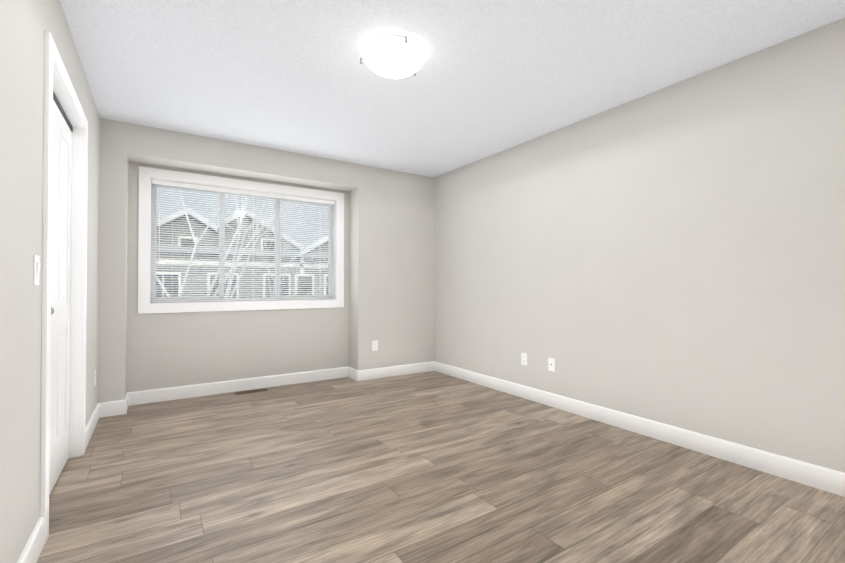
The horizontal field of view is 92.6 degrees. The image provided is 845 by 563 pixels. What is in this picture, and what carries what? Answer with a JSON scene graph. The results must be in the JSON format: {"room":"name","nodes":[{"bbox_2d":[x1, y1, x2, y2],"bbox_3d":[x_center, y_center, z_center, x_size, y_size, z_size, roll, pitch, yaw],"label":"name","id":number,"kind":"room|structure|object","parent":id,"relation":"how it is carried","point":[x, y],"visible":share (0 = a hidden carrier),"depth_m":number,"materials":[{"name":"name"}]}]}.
{"room":"empty bedroom","nodes":[
{"label":"empty bedroom","id":0,"kind":"room"},
{"bbox_2d":[0,0,99,562],"bbox_3d":[-1.399,-0.137,1.280,0.140,2.440,5.250,0,-1,-33],"label":"wall","id":1,"kind":"structure","parent":0,"point":[25,25],"depth_m":1.46,"materials":[{"name":"paint"}]},
{"bbox_2d":[17,517,43,562],"bbox_3d":[-1.395,1.025,1.402,0.014,0.118,0.622,0,-1,-33],"label":"baseboard","id":2,"kind":"structure","parent":1,"relation":"attached to","point":[31,552],"depth_m":1.55,"materials":[{"name":"white wood"}]},
{"bbox_2d":[33,255,39,284],"bbox_3d":[-1.509,-0.044,1.584,0.012,0.115,0.070,0,-1,-33],"label":"light switch","id":3,"kind":"object","parent":1,"relation":"attached to","point":[36,266],"visible":0.98,"depth_m":1.57,"materials":[{"name":"white plastic"}]},
{"bbox_2d":[49,99,71,494],"bbox_3d":[-1.919,0.073,2.109,0.072,2.012,0.962,0,-1,-33],"label":"closet door","id":4,"kind":"structure","parent":1,"relation":"in","point":[60,295],"depth_m":2.25,"materials":[{"name":"white wood"}]},
{"bbox_2d":[53,91,72,131],"bbox_3d":[-1.935,-0.952,2.109,0.038,0.031,0.966,0,-1,-33],"label":"closet track","id":5,"kind":"object","parent":1,"relation":"attached to","point":[57,102],"visible":0.21,"depth_m":2.25,"materials":[{"name":"grey metal"}]},
{"bbox_2d":[40,30,87,544],"bbox_3d":[-1.871,0.025,2.140,0.018,2.134,1.118,0,-1,-33],"label":"trim","id":6,"kind":"structure","parent":1,"relation":"attached to","point":[52,57],"depth_m":1.70,"materials":[{"name":"white wood"}]},
{"bbox_2d":[53,65,82,457],"bbox_3d":[-1.937,0.052,2.097,0.141,2.078,1.006,0,-1,-33],"label":"door frame","id":7,"kind":"structure","parent":1,"relation":"attached to","point":[76,270],"depth_m":2.52,"materials":[{"name":"white wood"}]},
{"bbox_2d":[94,370,95,385],"bbox_3d":[-2.515,0.741,3.104,0.007,0.115,0.070,0,-1,-33],"label":"outlet","id":8,"kind":"object","parent":1,"relation":"attached to","point":[94,377],"visible":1,"depth_m":3.09,"materials":[{"name":"white plastic"}]},
{"bbox_2d":[85,402,104,449],"bbox_3d":[-2.403,1.041,2.938,0.014,0.118,0.816,0,-1,-33],"label":"baseboard","id":9,"kind":"structure","parent":1,"relation":"attached to","point":[99,411],"depth_m":3.01,"materials":[{"name":"white wood"}]},
{"bbox_2d":[98,118,433,402],"bbox_3d":[-1.378,-0.105,4.404,3.607,2.440,0.490,0,-1,-33],"label":"wall","id":10,"kind":"structure","parent":0,"point":[388,260],"depth_m":4.19,"materials":[{"name":"paint"}]},
{"bbox_2d":[125,366,352,408],"bbox_3d":[-1.748,1.053,4.171,2.110,0.118,0.014,0,-1,-33],"label":"baseboard","id":11,"kind":"structure","parent":10,"relation":"attached to","point":[197,390],"depth_m":4.05,"materials":[{"name":"white wood"}]},
{"bbox_2d":[138,166,343,313],"bbox_3d":[-1.788,-0.369,4.255,1.968,1.333,0.184,0,-1,-33],"label":"window","id":12,"kind":"structure","parent":10,"relation":"in","point":[276,234],"depth_m":4.11,"materials":[{"name":"white plastic"}]},
{"bbox_2d":[151,179,334,301],"bbox_3d":[-1.770,-0.372,4.228,1.772,1.138,0.054,0,-1,-33],"label":"window blinds","id":13,"kind":"object","parent":12,"relation":"attached to","point":[220,189],"visible":1,"depth_m":4.15,"materials":[{"name":"white plastic"}]},
{"bbox_2d":[372,340,377,350],"bbox_3d":[-0.545,0.737,4.646,0.070,0.115,0.007,0,-1,-33],"label":"outlet","id":14,"kind":"object","parent":10,"relation":"attached to","point":[374,345],"visible":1,"depth_m":4.64,"materials":[{"name":"white plastic"}]},
{"bbox_2d":[353,361,432,380],"bbox_3d":[-0.301,1.060,4.798,1.027,0.118,0.014,0,-1,-33],"label":"baseboard","id":15,"kind":"structure","parent":10,"relation":"attached to","point":[368,374],"depth_m":4.75,"materials":[{"name":"white wood"}]},
{"bbox_2d":[36,371,844,562],"bbox_3d":[-0.572,1.140,1.942,4.950,0.100,5.470,0,-1,-33],"label":"floor","id":16,"kind":"structure","parent":0,"point":[431,467],"depth_m":2.12,"materials":[{"name":"brown wood"}]},
{"bbox_2d":[234,388,267,394],"bbox_3d":[-1.726,1.109,4.073,0.300,0.005,0.100,0,-1,-33],"label":"floor vent","id":17,"kind":"object","parent":16,"relation":"in","point":[250,391],"visible":0.98,"depth_m":4.07,"materials":[{"name":"brown metal"}]},
{"bbox_2d":[60,0,844,176],"bbox_3d":[-0.572,-1.400,1.967,4.950,0.100,5.470,0,-1,-33],"label":"ceiling","id":18,"kind":"structure","parent":0,"point":[491,77],"depth_m":2.49,"materials":[{"name":"white paint"}]},
{"bbox_2d":[360,34,425,78],"bbox_3d":[-0.159,-1.282,2.354,0.380,0.128,0.390,0,-1,-33],"label":"ceiling light","id":19,"kind":"object","parent":18,"relation":"attached to","point":[394,56],"visible":1,"depth_m":2.26,"materials":[{"name":"frosted white glass"},{"name":"brushed nickel"}]},
{"bbox_2d":[434,18,844,472],"bbox_3d":[1.498,-0.118,3.183,0.140,2.440,5.250,0,-1,-33],"label":"wall","id":20,"kind":"structure","parent":0,"point":[673,255],"depth_m":2.70,"materials":[{"name":"paint"}]},
{"bbox_2d":[521,353,526,365],"bbox_3d":[0.968,0.739,3.848,0.007,0.115,0.070,0,-1,-33],"label":"outlet","id":21,"kind":"object","parent":20,"relation":"attached to","point":[523,358],"visible":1,"depth_m":3.84,"materials":[{"name":"white plastic"}]},
{"bbox_2d":[548,357,554,371],"bbox_3d":[1.140,0.736,3.579,0.015,0.115,0.070,0,-1,-33],"label":"outlet plate","id":22,"kind":"object","parent":20,"relation":"attached to","point":[551,364],"visible":1,"depth_m":3.58,"materials":[{"name":"white plastic"}]},
{"bbox_2d":[433,361,844,496],"bbox_3d":[1.398,1.043,3.183,0.014,0.118,4.580,0,-1,-33],"label":"baseboard","id":23,"kind":"structure","parent":20,"relation":"attached to","point":[817,476],"depth_m":2.69,"materials":[{"name":"white wood"}]},
{"label":"outside","id":24,"kind":"structure","parent":0,"visible":0},
{"bbox_3d":[-21.991,4.797,42.305,130.000,0.200,84.980,0,-1,-33],"label":"ground","id":25,"kind":"structure","parent":24,"visible":0},
{"bbox_2d":[178,190,228,297],"bbox_3d":[-4.851,-1.119,7.145,9.625,10.922,9.832,0,-1,-33],"label":"tree","id":26,"kind":"object","parent":25,"relation":"on","point":[210,222],"depth_m":8.26,"materials":[{"name":"grey plant"}]},
{"bbox_2d":[156,196,291,296],"bbox_3d":[-5.272,-1.413,9.641,11.006,11.561,12.467,0,-1,-33],"label":"tree","id":27,"kind":"object","parent":25,"relation":"on","point":[242,216],"depth_m":8.89,"materials":[{"name":"grey plant"}]},
{"bbox_2d":[156,187,328,297],"bbox_3d":[-8.012,-0.486,19.253,32.600,9.900,9.750,0,-1,-33],"label":"outdoor view","id":28,"kind":"object","parent":25,"relation":"on","point":[260,241],"depth_m":15.03,"materials":[{"name":"white"}]},
{"bbox_2d":[224,195,303,297],"bbox_3d":[-3.841,-1.856,11.870,9.988,12.491,7.964,0,-1,-33],"label":"tree","id":29,"kind":"object","parent":25,"relation":"on","point":[249,227],"depth_m":10.97,"materials":[{"name":"grey plant"}]},
{"bbox_2d":[207,196,328,296],"bbox_3d":[-3.151,0.552,10.683,4.769,7.651,6.283,0,-1,-33],"label":"tree","id":30,"kind":"object","parent":25,"relation":"on","point":[302,229],"depth_m":10.65,"materials":[{"name":"grey plant"}]}
]}

